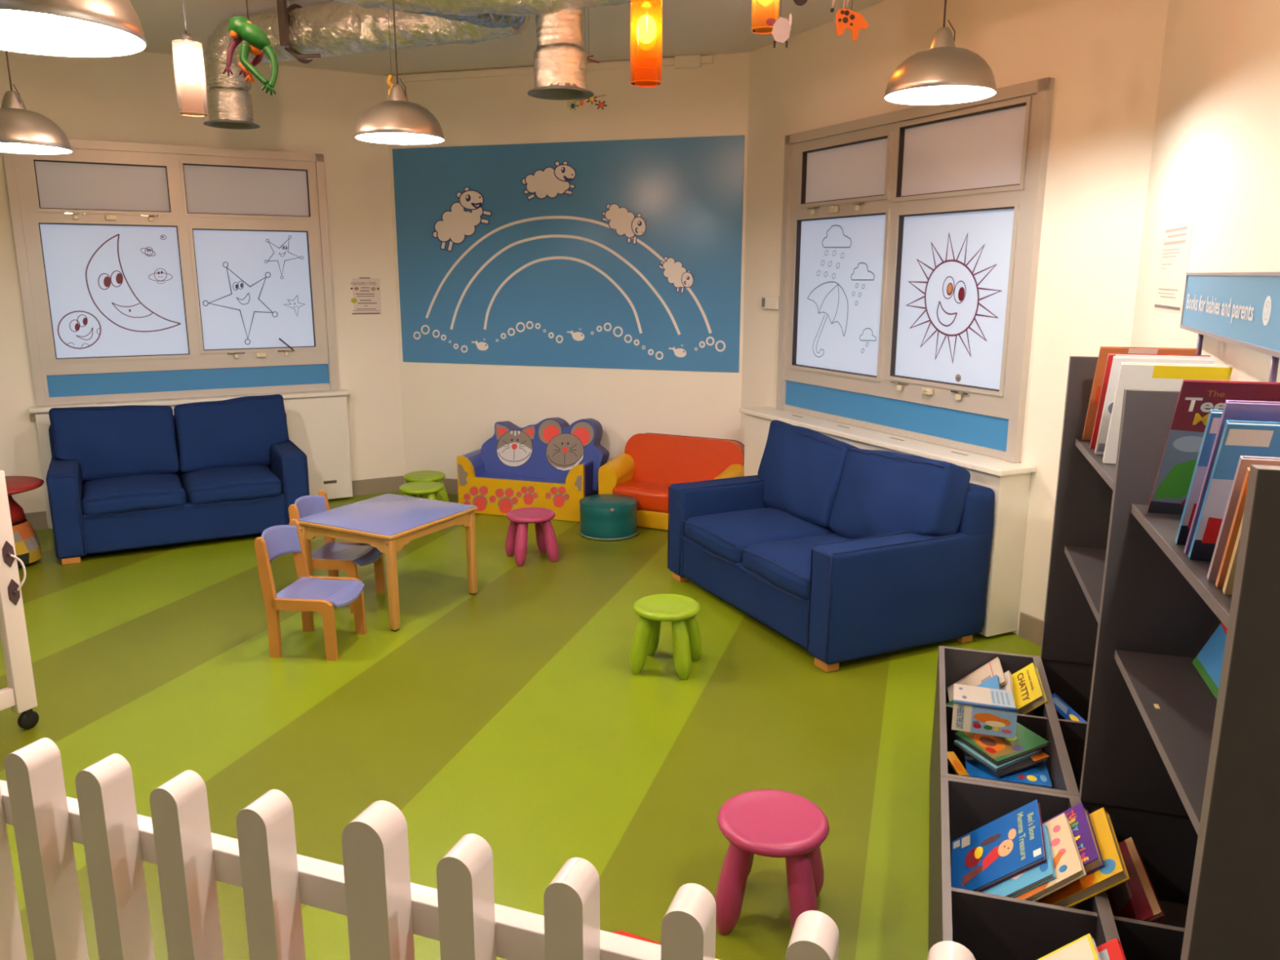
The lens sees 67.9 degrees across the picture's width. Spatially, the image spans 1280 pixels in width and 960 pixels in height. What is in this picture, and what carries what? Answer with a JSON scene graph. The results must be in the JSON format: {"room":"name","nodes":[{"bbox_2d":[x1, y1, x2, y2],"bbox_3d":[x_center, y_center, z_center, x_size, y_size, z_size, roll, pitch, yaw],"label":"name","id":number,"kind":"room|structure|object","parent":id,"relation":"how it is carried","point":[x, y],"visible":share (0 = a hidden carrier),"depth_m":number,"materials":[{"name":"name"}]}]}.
{"room":"children's playroom","nodes":[
{"label":"children's playroom","id":0,"kind":"room"},
{"bbox_2d":[0,49,404,528],"bbox_3d":[-3.969,-1.260,6.459,4.600,3.200,0.121,-7,14,-28],"label":"wall","id":1,"kind":"structure","parent":0,"point":[132,98],"depth_m":6.85,"materials":[{"name":"paint"}]},
{"bbox_2d":[24,511,48,529],"bbox_3d":[-4.999,0.378,6.157,1.980,0.123,0.012,-7,14,-28],"label":"baseboard","id":2,"kind":"structure","parent":1,"relation":"attached to","point":[37,520],"depth_m":6.59,"materials":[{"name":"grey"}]},
{"bbox_2d":[3,138,338,406],"bbox_3d":[-3.231,-1.459,6.759,1.995,1.745,0.127,-7,14,-28],"label":"window","id":3,"kind":"structure","parent":1,"relation":"in","point":[147,271],"depth_m":6.71,"materials":[{"name":"grey glass"}]},
{"bbox_2d":[350,277,381,314],"bbox_3d":[-2.132,-1.431,7.389,0.230,0.280,0.003,-7,14,-28],"label":"notice","id":4,"kind":"object","parent":1,"relation":"attached to","point":[366,300],"visible":1,"depth_m":7.39,"materials":[{"name":"beige paper"}]},
{"bbox_2d":[351,475,404,496],"bbox_3d":[-2.129,0.047,7.709,0.440,0.123,0.012,-7,14,-28],"label":"baseboard","id":5,"kind":"structure","parent":1,"relation":"attached to","point":[389,484],"depth_m":7.70,"materials":[{"name":"brown wood"}]},
{"bbox_2d":[128,0,886,75],"bbox_3d":[-2.218,-2.064,2.643,12.000,0.001,13.500,4,13,16],"label":"ceiling","id":6,"kind":"structure","parent":0,"point":[689,27],"depth_m":5.90,"materials":[{"name":"white paint"}]},
{"bbox_2d":[0,50,72,154],"bbox_3d":[-2.579,-1.840,3.849,0.384,0.949,0.384,4,13,16],"label":"pendant lamp","id":7,"kind":"object","parent":6,"relation":"hanging from","point":[22,131],"visible":1,"depth_m":3.87,"materials":[{"name":"silver metal"}]},
{"bbox_2d":[0,0,146,57],"bbox_3d":[-1.147,-1.336,1.693,0.384,1.011,0.384,4,13,16],"label":"pendant lamp","id":8,"kind":"object","parent":6,"relation":"hanging from","point":[54,28],"visible":1,"depth_m":1.92,"materials":[{"name":"silver metal"}]},
{"bbox_2d":[171,0,208,116],"bbox_3d":[-1.808,-1.883,3.763,0.113,0.827,0.113,4,13,16],"label":"glass pendant","id":9,"kind":"object","parent":6,"relation":"hanging from","point":[188,65],"visible":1,"depth_m":3.81,"materials":[{"name":"beige glass"}]},
{"bbox_2d":[222,0,278,95],"bbox_3d":[-1.263,-1.692,3.033,0.193,0.888,0.100,4,13,16],"label":"frog","id":10,"kind":"object","parent":6,"relation":"hanging from","point":[240,28],"visible":1,"depth_m":3.07,"materials":[{"name":"green plastic"}]},
{"bbox_2d":[203,0,528,129],"bbox_3d":[-1.589,-2.238,4.949,1.549,0.617,1.878,-8,15,-33],"label":"duct","id":11,"kind":"object","parent":6,"relation":"hanging from","point":[295,32],"visible":0.66,"depth_m":5.00,"materials":[{"name":"silver metal"}]},
{"bbox_2d":[354,0,444,144],"bbox_3d":[-1.054,-1.927,4.088,0.384,0.874,0.384,4,13,16],"label":"pendant lamp","id":12,"kind":"object","parent":6,"relation":"hanging from","point":[397,120],"visible":1,"depth_m":4.06,"materials":[{"name":"silver metal"}]},
{"bbox_2d":[329,0,631,100],"bbox_3d":[-0.273,-1.994,3.911,3.416,0.653,0.937,1,12,5],"label":"duct","id":13,"kind":"object","parent":6,"relation":"hanging from","point":[560,57],"visible":1,"depth_m":4.16,"materials":[{"name":"silver metal"}]},
{"bbox_2d":[566,9,607,110],"bbox_3d":[-0.256,-2.123,4.537,0.197,0.679,0.024,0,12,0],"label":"mobile","id":14,"kind":"object","parent":6,"relation":"hanging from","point":[591,100],"visible":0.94,"depth_m":4.60,"materials":[{"name":"orange"}]},
{"bbox_2d":[630,0,662,87],"bbox_3d":[0.023,-1.787,3.272,0.113,0.797,0.113,4,13,16],"label":"glass pendant","id":15,"kind":"object","parent":6,"relation":"hanging from","point":[646,15],"visible":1,"depth_m":3.29,"materials":[{"name":"orange glass"}]},
{"bbox_2d":[751,0,779,34],"bbox_3d":[0.513,-2.076,3.850,0.113,0.476,0.113,4,13,16],"label":"glass pendant","id":16,"kind":"object","parent":6,"relation":"hanging from","point":[762,11],"visible":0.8,"depth_m":3.85,"materials":[{"name":"orange glass"}]},
{"bbox_2d":[765,0,791,48],"bbox_3d":[0.497,-1.873,3.343,0.091,0.657,0.014,0,12,0],"label":"sheep","id":17,"kind":"object","parent":6,"relation":"hanging from","point":[781,29],"visible":1,"depth_m":3.39},
{"bbox_2d":[835,1,868,41],"bbox_3d":[0.760,-1.885,3.346,0.117,0.634,0.011,0,12,0],"label":"pig","id":18,"kind":"object","parent":6,"relation":"hanging from","point":[846,19],"visible":1,"depth_m":3.40},
{"bbox_2d":[884,0,996,105],"bbox_3d":[1.071,-1.776,3.307,0.384,0.827,0.384,4,13,16],"label":"pendant lamp","id":19,"kind":"object","parent":6,"relation":"hanging from","point":[943,73],"visible":1,"depth_m":3.28,"materials":[{"name":"silver metal"}]},
{"bbox_2d":[0,491,1041,959],"bbox_3d":[-2.225,1.063,3.323,12.000,0.001,13.500,4,13,16],"label":"floor","id":20,"kind":"structure","parent":0,"point":[513,713],"depth_m":3.80,"materials":[{"name":"plastic"}]},
{"bbox_2d":[0,470,39,728],"bbox_3d":[-2.629,0.558,3.219,0.099,1.030,1.031,7,14,30],"label":"easel","id":21,"kind":"object","parent":20,"relation":"on","point":[20,695],"visible":1,"depth_m":3.62,"materials":[{"name":"white wood"}]},
{"bbox_2d":[11,518,41,568],"bbox_3d":[-3.881,0.392,5.777,0.430,0.262,0.433,4,13,16],"label":"table base","id":22,"kind":"object","parent":20,"relation":"on","point":[27,545],"visible":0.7,"depth_m":5.74,"materials":[{"name":"multicoloured fabric"}]},
{"bbox_2d":[4,475,44,523],"bbox_3d":[-3.891,0.140,5.722,0.540,0.238,0.540,4,13,16],"label":"table","id":23,"kind":"object","parent":22,"relation":"on","point":[15,484],"visible":0.76,"depth_m":5.72,"materials":[{"name":"red paint"}]},
{"bbox_2d":[46,394,309,564],"bbox_3d":[-3.100,-0.069,6.417,1.505,0.895,0.924,-7,14,-28],"label":"sofa","id":24,"kind":"object","parent":20,"relation":"on","point":[131,477],"visible":0.97,"depth_m":6.25,"materials":[{"name":"blue fabric"}]},
{"bbox_2d":[48,405,177,482],"bbox_3d":[-3.503,-0.253,6.365,0.727,0.509,0.304,-7,14,-28],"label":"cushion","id":25,"kind":"object","parent":24,"relation":"on","point":[105,442],"depth_m":6.27,"materials":[{"name":"blue fabric"}]},
{"bbox_2d":[82,472,185,515],"bbox_3d":[-3.305,0.085,6.207,0.579,0.201,0.682,-7,14,-28],"label":"seat cushion","id":26,"kind":"object","parent":24,"relation":"on","point":[104,494],"depth_m":6.00,"materials":[{"name":"blue fabric"}]},
{"bbox_2d":[172,394,288,472],"bbox_3d":[-2.875,-0.327,6.705,0.732,0.513,0.306,-7,14,-28],"label":"cushion","id":27,"kind":"object","parent":24,"relation":"on","point":[237,433],"depth_m":6.59,"materials":[{"name":"blue fabric"}]},
{"bbox_2d":[181,465,281,504],"bbox_3d":[-2.789,0.028,6.485,0.582,0.196,0.686,-7,14,-28],"label":"seat cushion","id":28,"kind":"object","parent":24,"relation":"on","point":[201,484],"depth_m":6.28,"materials":[{"name":"blue fabric"}]},
{"bbox_2d":[29,389,352,528],"bbox_3d":[-3.186,-0.184,6.979,2.105,0.839,0.148,-7,14,-28],"label":"radiator cover","id":29,"kind":"object","parent":20,"relation":"on","point":[317,421],"visible":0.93,"depth_m":7.28,"materials":[{"name":"beige paint"}]},
{"bbox_2d":[253,519,366,661],"bbox_3d":[-1.553,0.512,4.515,0.412,0.574,0.356,2,12,7],"label":"child chair","id":30,"kind":"object","parent":20,"relation":"on","point":[308,594],"visible":1,"depth_m":4.44,"materials":[{"name":"brown wood"}]},
{"bbox_2d":[288,489,386,613],"bbox_3d":[-1.623,0.379,5.125,0.412,0.574,0.356,2,12,8],"label":"child chair","id":31,"kind":"object","parent":20,"relation":"on","point":[333,556],"visible":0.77,"depth_m":5.12,"materials":[{"name":"blue laminate"}]},
{"bbox_2d":[297,493,477,631],"bbox_3d":[-1.337,0.419,5.111,0.650,0.503,0.690,7,14,27],"label":"table","id":32,"kind":"object","parent":20,"relation":"on","point":[388,522],"visible":0.82,"depth_m":4.92,"materials":[{"name":"brown wood"}]},
{"bbox_2d":[399,480,443,531],"bbox_3d":[-1.528,0.183,6.669,0.304,0.301,0.304,-1,12,-3],"label":"stool","id":33,"kind":"object","parent":20,"relation":"on","point":[432,489],"visible":0.49,"depth_m":6.57,"materials":[{"name":"green plastic"}]},
{"bbox_2d":[402,470,448,502],"bbox_3d":[-1.590,0.104,7.034,0.304,0.301,0.304,-9,15,-37],"label":"stool","id":34,"kind":"object","parent":20,"relation":"on","point":[427,475],"visible":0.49,"depth_m":6.97,"materials":[{"name":"green plastic"}]},
{"bbox_2d":[0,737,975,959],"bbox_3d":[-0.991,0.906,1.884,3.491,0.825,0.113,5,13,19],"label":"picket fence","id":35,"kind":"object","parent":20,"relation":"on","point":[373,887],"visible":1,"depth_m":1.70,"materials":[{"name":"white wood"}]},
{"bbox_2d":[505,506,558,566],"bbox_3d":[-0.677,0.348,5.923,0.304,0.301,0.304,-5,13,-23],"label":"stool","id":36,"kind":"object","parent":20,"relation":"on","point":[516,543],"visible":1,"depth_m":5.85,"materials":[{"name":"pink plastic"}]},
{"bbox_2d":[457,417,608,521],"bbox_3d":[-0.773,-0.123,7.111,1.065,0.707,0.492,4,13,16],"label":"sofa","id":37,"kind":"object","parent":20,"relation":"on","point":[552,464],"visible":0.99,"depth_m":7.01,"materials":[{"name":"fabric"}]},
{"bbox_2d":[579,493,637,540],"bbox_3d":[-0.216,0.244,6.517,0.404,0.247,0.404,4,13,16],"label":"pouf","id":38,"kind":"object","parent":20,"relation":"on","point":[602,517],"visible":1,"depth_m":6.37,"materials":[{"name":"teal leather"}]},
{"bbox_2d":[629,593,702,679],"bbox_3d":[0.121,0.702,4.303,0.304,0.301,0.304,4,13,16],"label":"stool","id":39,"kind":"object","parent":20,"relation":"on","point":[682,611],"visible":1,"depth_m":4.22,"materials":[{"name":"green plastic"}]},
{"bbox_2d":[598,432,744,530],"bbox_3d":[0.247,0.009,6.741,1.000,0.611,0.469,6,14,26],"label":"couch","id":40,"kind":"object","parent":20,"relation":"on","point":[649,463],"visible":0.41,"depth_m":6.73,"materials":[{"name":"orange plastic"}]},
{"bbox_2d":[714,789,829,935],"bbox_3d":[0.364,1.065,2.632,0.304,0.301,0.304,3,13,14],"label":"stool","id":41,"kind":"object","parent":20,"relation":"on","point":[768,823],"visible":0.92,"depth_m":2.54,"materials":[{"name":"pink plastic"}]},
{"bbox_2d":[667,421,995,672],"bbox_3d":[0.918,0.245,5.021,0.974,0.892,1.560,-6,14,-25],"label":"sofa","id":42,"kind":"object","parent":20,"relation":"on","point":[846,552],"visible":1,"depth_m":4.55,"materials":[{"name":"blue fabric"}]},
{"bbox_2d":[683,506,835,563],"bbox_3d":[0.687,0.301,5.269,0.737,0.200,0.606,-6,14,-25],"label":"seat cushion","id":43,"kind":"object","parent":42,"relation":"on","point":[713,535],"depth_m":5.14,"materials":[{"name":"blue fabric"}]},
{"bbox_2d":[742,533,850,599],"bbox_3d":[0.951,0.416,4.726,0.734,0.194,0.610,-6,14,-25],"label":"seat cushion","id":44,"kind":"object","parent":42,"relation":"on","point":[781,569],"depth_m":4.63,"materials":[{"name":"blue fabric"}]},
{"bbox_2d":[758,421,855,528],"bbox_3d":[0.942,-0.030,5.398,0.310,0.514,0.748,-6,14,-25],"label":"cushion","id":45,"kind":"object","parent":42,"relation":"on","point":[801,468],"depth_m":5.27,"materials":[{"name":"blue fabric"}]},
{"bbox_2d":[829,446,972,539],"bbox_3d":[1.269,0.116,4.736,0.303,0.512,0.752,-6,14,-25],"label":"cushion","id":46,"kind":"object","parent":42,"relation":"on","point":[874,493],"depth_m":4.58,"materials":[{"name":"blue fabric"}]},
{"bbox_2d":[738,405,1035,636],"bbox_3d":[1.278,0.131,5.579,0.233,0.839,2.320,-6,14,-25],"label":"radiator cover","id":47,"kind":"object","parent":20,"relation":"on","point":[1010,482],"visible":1,"depth_m":4.65,"materials":[{"name":"beige paint"}]},
{"bbox_2d":[928,645,1093,933],"bbox_3d":[1.233,0.929,2.802,0.702,0.500,0.907,4,13,16],"label":"bin","id":48,"kind":"object","parent":20,"relation":"on","point":[1071,682],"visible":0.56,"depth_m":2.86,"materials":[{"name":"grey laminate"}]},
{"bbox_2d":[946,751,968,776],"bbox_3d":[0.881,0.794,2.650,0.028,0.010,0.130,0,12,0],"label":"book","id":49,"kind":"object","parent":48,"relation":"in","point":[959,770],"visible":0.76,"depth_m":2.64,"materials":[{"name":"orange paper"}]},
{"bbox_2d":[947,657,1006,701],"bbox_3d":[1.104,0.676,3.126,0.160,0.143,0.219,3,13,14],"label":"book","id":50,"kind":"object","parent":48,"relation":"in","point":[993,667],"visible":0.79,"depth_m":3.16,"materials":[{"name":"beige paper"}]},
{"bbox_2d":[949,658,996,688],"bbox_3d":[1.101,0.672,3.126,0.200,0.008,0.215,-36,0,18],"label":"print","id":51,"kind":"object","parent":50,"relation":"attached to","point":[988,677],"depth_m":3.11},
{"bbox_2d":[951,683,1017,738],"bbox_3d":[0.990,0.638,2.743,0.172,0.091,0.254,4,13,16],"label":"open book","id":52,"kind":"object","parent":48,"relation":"on","point":[976,709],"visible":1,"depth_m":2.64,"materials":[{"name":"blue paper"}]},
{"bbox_2d":[951,702,1011,733],"bbox_3d":[0.949,0.665,2.635,0.157,0.085,0.001,4,13,18],"label":"print","id":53,"kind":"object","parent":52,"relation":"attached to","point":[975,717],"depth_m":2.63,"materials":[{"name":"multicoloured"}]},
{"bbox_2d":[953,683,1009,705],"bbox_3d":[0.985,0.623,2.746,0.158,0.050,0.247,4,13,16],"label":"print","id":54,"kind":"object","parent":52,"relation":"attached to","point":[963,695],"depth_m":2.74,"materials":[{"name":"beige paper"}]},
{"bbox_2d":[963,751,1052,788],"bbox_3d":[1.018,0.803,2.644,0.217,0.012,0.160,3,13,15],"label":"book","id":55,"kind":"object","parent":48,"relation":"in","point":[1037,775],"visible":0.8,"depth_m":2.60,"materials":[{"name":"blue paper"}]},
{"bbox_2d":[959,747,1048,777],"bbox_3d":[1.022,0.764,2.669,0.186,0.034,0.150,-6,14,-25],"label":"book","id":56,"kind":"object","parent":55,"relation":"on","point":[1042,757],"visible":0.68,"depth_m":2.61,"materials":[{"name":"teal paper"}]},
{"bbox_2d":[953,739,1041,771],"bbox_3d":[1.005,0.750,2.672,0.181,0.033,0.150,-7,14,-28],"label":"book","id":57,"kind":"object","parent":56,"relation":"on","point":[957,742],"visible":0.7,"depth_m":2.62,"materials":[{"name":"teal paper"}]},
{"bbox_2d":[954,721,1048,765],"bbox_3d":[1.020,0.732,2.681,0.201,0.038,0.156,-6,14,-27],"label":"book","id":58,"kind":"object","parent":57,"relation":"on","point":[999,750],"visible":0.77,"depth_m":2.65,"materials":[{"name":"green paper"}]},
{"bbox_2d":[962,731,1024,758],"bbox_3d":[1.012,0.727,2.674,0.180,0.003,0.141,-9,19,-26],"label":"print","id":59,"kind":"object","parent":58,"relation":"on","point":[995,746],"depth_m":2.65},
{"bbox_2d":[1017,774,1047,782],"bbox_3d":[1.068,0.810,2.582,0.075,0.001,0.037,0,12,1],"label":"print","id":60,"kind":"object","parent":55,"relation":"on","point":[1021,778],"depth_m":2.58,"materials":[{"name":"multicoloured"}]},
{"bbox_2d":[1011,662,1047,714],"bbox_3d":[1.172,0.680,2.984,0.161,0.143,0.262,4,13,16],"label":"book","id":61,"kind":"object","parent":48,"relation":"in","point":[1028,688],"visible":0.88,"depth_m":2.93,"materials":[{"name":"yellow paper"}]},
{"bbox_2d":[1051,693,1086,722],"bbox_3d":[1.304,0.709,2.909,0.034,0.074,0.300,2,12,6],"label":"book","id":62,"kind":"object","parent":48,"relation":"in","point":[1061,707],"visible":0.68,"depth_m":2.91,"materials":[{"name":"blue paper"}]},
{"bbox_2d":[1053,697,1079,720],"bbox_3d":[1.302,0.704,2.906,0.019,0.002,0.245,-36,-1,8],"label":"print","id":63,"kind":"object","parent":62,"relation":"attached to","point":[1055,700],"depth_m":2.93},
{"bbox_2d":[928,776,1197,959],"bbox_3d":[0.971,1.113,1.954,0.702,0.500,0.902,4,13,16],"label":"bin","id":64,"kind":"object","parent":20,"relation":"on","point":[991,926],"visible":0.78,"depth_m":2.08,"materials":[{"name":"grey laminate"}]},
{"bbox_2d":[951,799,1047,892],"bbox_3d":[0.816,0.849,2.176,0.187,0.165,0.234,4,13,18],"label":"book","id":65,"kind":"object","parent":64,"relation":"in","point":[1012,844],"visible":0.98,"depth_m":2.16,"materials":[{"name":"blue paper"}]},
{"bbox_2d":[953,828,1041,887],"bbox_3d":[0.813,0.843,2.179,0.226,0.001,0.207,-38,-1,23],"label":"print","id":66,"kind":"object","parent":65,"relation":"attached to","point":[973,857],"depth_m":2.17},
{"bbox_2d":[982,824,1056,897],"bbox_3d":[0.830,0.853,2.097,0.137,0.120,0.189,4,13,17],"label":"book","id":67,"kind":"object","parent":64,"relation":"in","point":[1042,873],"visible":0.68,"depth_m":2.03,"materials":[{"name":"blue paper"}]},
{"bbox_2d":[1010,861,1048,879],"bbox_3d":[0.829,0.844,2.050,0.112,0.003,0.066,-37,-1,22],"label":"print","id":68,"kind":"object","parent":67,"relation":"attached to","point":[1043,867],"depth_m":2.03},
{"bbox_2d":[1013,813,1086,902],"bbox_3d":[0.870,0.840,2.086,0.155,0.139,0.231,3,13,15],"label":"book","id":69,"kind":"object","parent":64,"relation":"in","point":[1068,866],"visible":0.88,"depth_m":2.01,"materials":[{"name":"beige paper"}]},
{"bbox_2d":[1013,825,1066,899],"bbox_3d":[0.855,0.842,2.073,0.173,0.001,0.196,-39,-1,18],"label":"print","id":70,"kind":"object","parent":69,"relation":"attached to","point":[1056,828],"depth_m":2.01},
{"bbox_2d":[1037,933,1100,959],"bbox_3d":[0.763,0.900,1.731,0.134,0.116,0.109,3,13,12],"label":"book","id":71,"kind":"object","parent":64,"relation":"in","point":[1084,948],"visible":1,"depth_m":1.75,"materials":[{"name":"beige paper"}]},
{"bbox_2d":[1042,802,1104,875],"bbox_3d":[0.927,0.821,2.107,0.144,0.128,0.224,4,13,16],"label":"book","id":72,"kind":"object","parent":64,"relation":"in","point":[1078,816],"visible":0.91,"depth_m":2.07,"materials":[{"name":"purple paper"}]},
{"bbox_2d":[1035,807,1129,907],"bbox_3d":[0.949,0.834,2.077,0.167,0.146,0.244,4,13,16],"label":"book","id":73,"kind":"object","parent":64,"relation":"in","point":[1114,872],"visible":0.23,"depth_m":1.98,"materials":[{"name":"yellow paper"}]},
{"bbox_2d":[1035,858,1115,904],"bbox_3d":[0.922,0.839,2.027,0.190,0.001,0.134,-39,-1,21],"label":"print","id":74,"kind":"object","parent":73,"relation":"attached to","point":[1086,881],"depth_m":1.98},
{"bbox_2d":[1096,937,1126,959],"bbox_3d":[0.803,0.900,1.716,0.132,0.114,0.108,3,13,14],"label":"book","id":75,"kind":"object","parent":64,"relation":"in","point":[1113,949],"visible":0.56,"depth_m":1.72,"materials":[{"name":"red paper"}]},
{"bbox_2d":[1106,836,1164,922],"bbox_3d":[1.059,0.887,2.079,0.092,0.085,0.283,4,13,15],"label":"book","id":76,"kind":"object","parent":64,"relation":"in","point":[1135,898],"visible":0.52,"depth_m":2.03,"materials":[{"name":"red paper"}]},
{"bbox_2d":[1040,355,1279,959],"bbox_3d":[1.258,0.530,2.209,0.384,1.472,1.841,4,13,16],"label":"bookcase","id":77,"kind":"object","parent":20,"relation":"on","point":[1123,599],"visible":0.87,"depth_m":2.08,"materials":[{"name":"grey laminate"}]},
{"bbox_2d":[1082,346,1197,439],"bbox_3d":[1.474,-0.248,2.820,0.250,0.300,0.164,4,13,16],"label":"book","id":78,"kind":"object","parent":77,"relation":"on","point":[1104,351],"visible":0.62,"depth_m":2.78,"materials":[{"name":"brown paper"}]},
{"bbox_2d":[1089,353,1211,448],"bbox_3d":[1.431,-0.213,2.679,0.250,0.291,0.148,4,13,16],"label":"book","id":79,"kind":"object","parent":77,"relation":"on","point":[1110,356],"visible":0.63,"depth_m":2.66,"materials":[{"name":"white paper"}]},
{"bbox_2d":[1094,355,1215,454],"bbox_3d":[1.401,-0.196,2.601,0.240,0.290,0.142,4,13,16],"label":"book","id":80,"kind":"object","parent":77,"relation":"on","point":[1117,360],"visible":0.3,"depth_m":2.57,"materials":[{"name":"white paper"}]},
{"bbox_2d":[1097,402,1113,451],"bbox_3d":[1.347,-0.180,2.625,0.115,0.255,0.004,4,39,16],"label":"print","id":81,"kind":"object","parent":80,"relation":"attached to","point":[1101,446],"depth_m":2.70},
{"bbox_2d":[1102,362,1232,463],"bbox_3d":[1.369,-0.166,2.480,0.250,0.283,0.126,4,13,16],"label":"book","id":82,"kind":"object","parent":77,"relation":"on","point":[1137,375],"visible":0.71,"depth_m":2.43,"materials":[{"name":"white paper"}]},
{"bbox_2d":[1151,365,1232,380],"bbox_3d":[1.389,-0.270,2.392,0.175,0.036,0.001,4,35,16],"label":"print","id":83,"kind":"object","parent":82,"relation":"attached to","point":[1159,371],"depth_m":2.39},
{"bbox_2d":[1175,409,1222,545],"bbox_3d":[1.109,0.007,1.701,0.215,0.274,0.131,4,13,16],"label":"book","id":84,"kind":"object","parent":77,"relation":"on","point":[1215,415],"visible":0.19,"depth_m":1.72,"materials":[{"name":"blue paper"}]},
{"bbox_2d":[1191,622,1226,699],"bbox_3d":[1.265,0.330,2.005,0.111,0.222,0.200,4,13,16],"label":"book","id":85,"kind":"object","parent":77,"relation":"on","point":[1208,662],"visible":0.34,"depth_m":2.06,"materials":[{"name":"blue paper"}]},
{"bbox_2d":[1146,379,1279,515],"bbox_3d":[1.182,-0.055,1.915,0.225,0.305,0.172,4,13,16],"label":"magazine","id":86,"kind":"object","parent":77,"relation":"on","point":[1196,399],"visible":0.47,"depth_m":1.90,"materials":[{"name":"red paper"}]},
{"bbox_2d":[1147,429,1204,515],"bbox_3d":[1.189,-0.008,1.950,0.225,0.228,0.001,4,42,16],"label":"print","id":87,"kind":"object","parent":86,"relation":"attached to","point":[1175,473],"depth_m":1.97},
{"bbox_2d":[1179,271,1279,382],"bbox_3d":[1.493,-0.268,2.421,0.029,0.510,1.310,5,13,20],"label":"sign","id":88,"kind":"object","parent":77,"relation":"on","point":[1241,308],"visible":0.96,"depth_m":2.31,"materials":[{"name":"blue plastic"}]},
{"bbox_2d":[1183,400,1279,554],"bbox_3d":[1.109,0.011,1.622,0.260,0.301,0.141,4,13,16],"label":"book","id":89,"kind":"object","parent":77,"relation":"on","point":[1233,410],"visible":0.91,"depth_m":1.57,"materials":[{"name":"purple paper"}]},
{"bbox_2d":[1215,467,1249,588],"bbox_3d":[1.034,0.086,1.480,0.200,0.215,0.086,4,13,16],"label":"book","id":90,"kind":"object","parent":77,"relation":"on","point":[1232,538],"visible":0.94,"depth_m":1.51,"materials":[{"name":"brown paper"}]},
{"bbox_2d":[1222,511,1244,595],"bbox_3d":[1.027,0.089,1.448,0.200,0.221,0.086,4,13,16],"label":"book","id":91,"kind":"object","parent":77,"relation":"on","point":[1228,587],"visible":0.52,"depth_m":1.51,"materials":[{"name":"brown paper"}]},
{"bbox_2d":[1188,420,1279,560],"bbox_3d":[1.085,0.030,1.607,0.225,0.270,0.129,4,13,16],"label":"book","id":92,"kind":"object","parent":77,"relation":"on","point":[1239,437],"visible":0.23,"depth_m":1.59,"materials":[{"name":"blue paper"}]},
{"bbox_2d":[1206,455,1279,581],"bbox_3d":[1.046,0.072,1.511,0.210,0.228,0.095,4,13,16],"label":"book","id":93,"kind":"object","parent":77,"relation":"on","point":[1245,462],"visible":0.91,"depth_m":1.52,"materials":[{"name":"grey paper"}]},
{"bbox_2d":[384,52,750,479],"bbox_3d":[-0.580,-1.405,7.160,2.779,3.200,0.120,4,13,16],"label":"wall","id":94,"kind":"structure","parent":0,"point":[449,411],"depth_m":7.03,"materials":[{"name":"paint"}]},
{"bbox_2d":[384,55,713,83],"bbox_3d":[-0.708,-2.927,6.790,2.509,0.043,0.030,4,13,16],"label":"trim","id":95,"kind":"structure","parent":94,"relation":"attached to","point":[709,59],"depth_m":6.87,"materials":[{"name":"paint"}]},
{"bbox_2d":[391,134,744,372],"bbox_3d":[-0.591,-1.649,7.040,2.720,1.619,0.010,4,13,16],"label":"mural panel","id":96,"kind":"object","parent":94,"relation":"attached to","point":[620,254],"visible":1,"depth_m":7.01,"materials":[{"name":"blue paint"}]},
{"bbox_2d":[674,53,701,69],"bbox_3d":[0.327,-2.850,6.476,0.180,0.080,0.050,4,13,16],"label":"junction box","id":97,"kind":"object","parent":94,"relation":"attached to","point":[686,61],"visible":1,"depth_m":6.45,"materials":[{"name":"paint"}]},
{"bbox_2d":[740,0,1168,634],"bbox_3d":[1.458,-1.012,5.376,0.120,3.200,3.094,-6,14,-25],"label":"wall","id":98,"kind":"structure","parent":0,"point":[1104,58],"depth_m":4.39,"materials":[{"name":"paint"}]},
{"bbox_2d":[761,296,779,309],"bbox_3d":[0.882,-1.188,6.370,0.041,0.084,0.197,-6,14,-25],"label":"wall switch","id":99,"kind":"object","parent":98,"relation":"attached to","point":[767,302],"visible":0.88,"depth_m":6.35,"materials":[{"name":"beige plastic"}]},
{"bbox_2d":[776,77,1054,462],"bbox_3d":[1.399,-1.136,5.324,0.127,1.745,2.054,-6,14,-25],"label":"window","id":100,"kind":"structure","parent":98,"relation":"in","point":[911,238],"depth_m":5.11,"materials":[{"name":"grey"}]},
{"bbox_2d":[1017,612,1044,645],"bbox_3d":[1.969,0.752,4.508,0.013,0.123,0.424,-6,14,-25],"label":"baseboard","id":101,"kind":"structure","parent":98,"relation":"attached to","point":[1030,628],"depth_m":4.63,"materials":[{"name":"brown"}]},
{"bbox_2d":[1130,0,1279,382],"bbox_3d":[0.830,0.207,-0.238,0.120,3.200,9.000,4,13,16],"label":"wall","id":102,"kind":"structure","parent":0,"point":[1215,165],"depth_m":2.95,"materials":[{"name":"paint"}]},
{"bbox_2d":[1154,222,1193,313],"bbox_3d":[1.899,-0.752,3.392,0.003,0.298,0.430,4,13,16],"label":"notice","id":103,"kind":"object","parent":102,"relation":"attached to","point":[1176,240],"visible":0.98,"depth_m":3.37,"materials":[{"name":"beige paper"}]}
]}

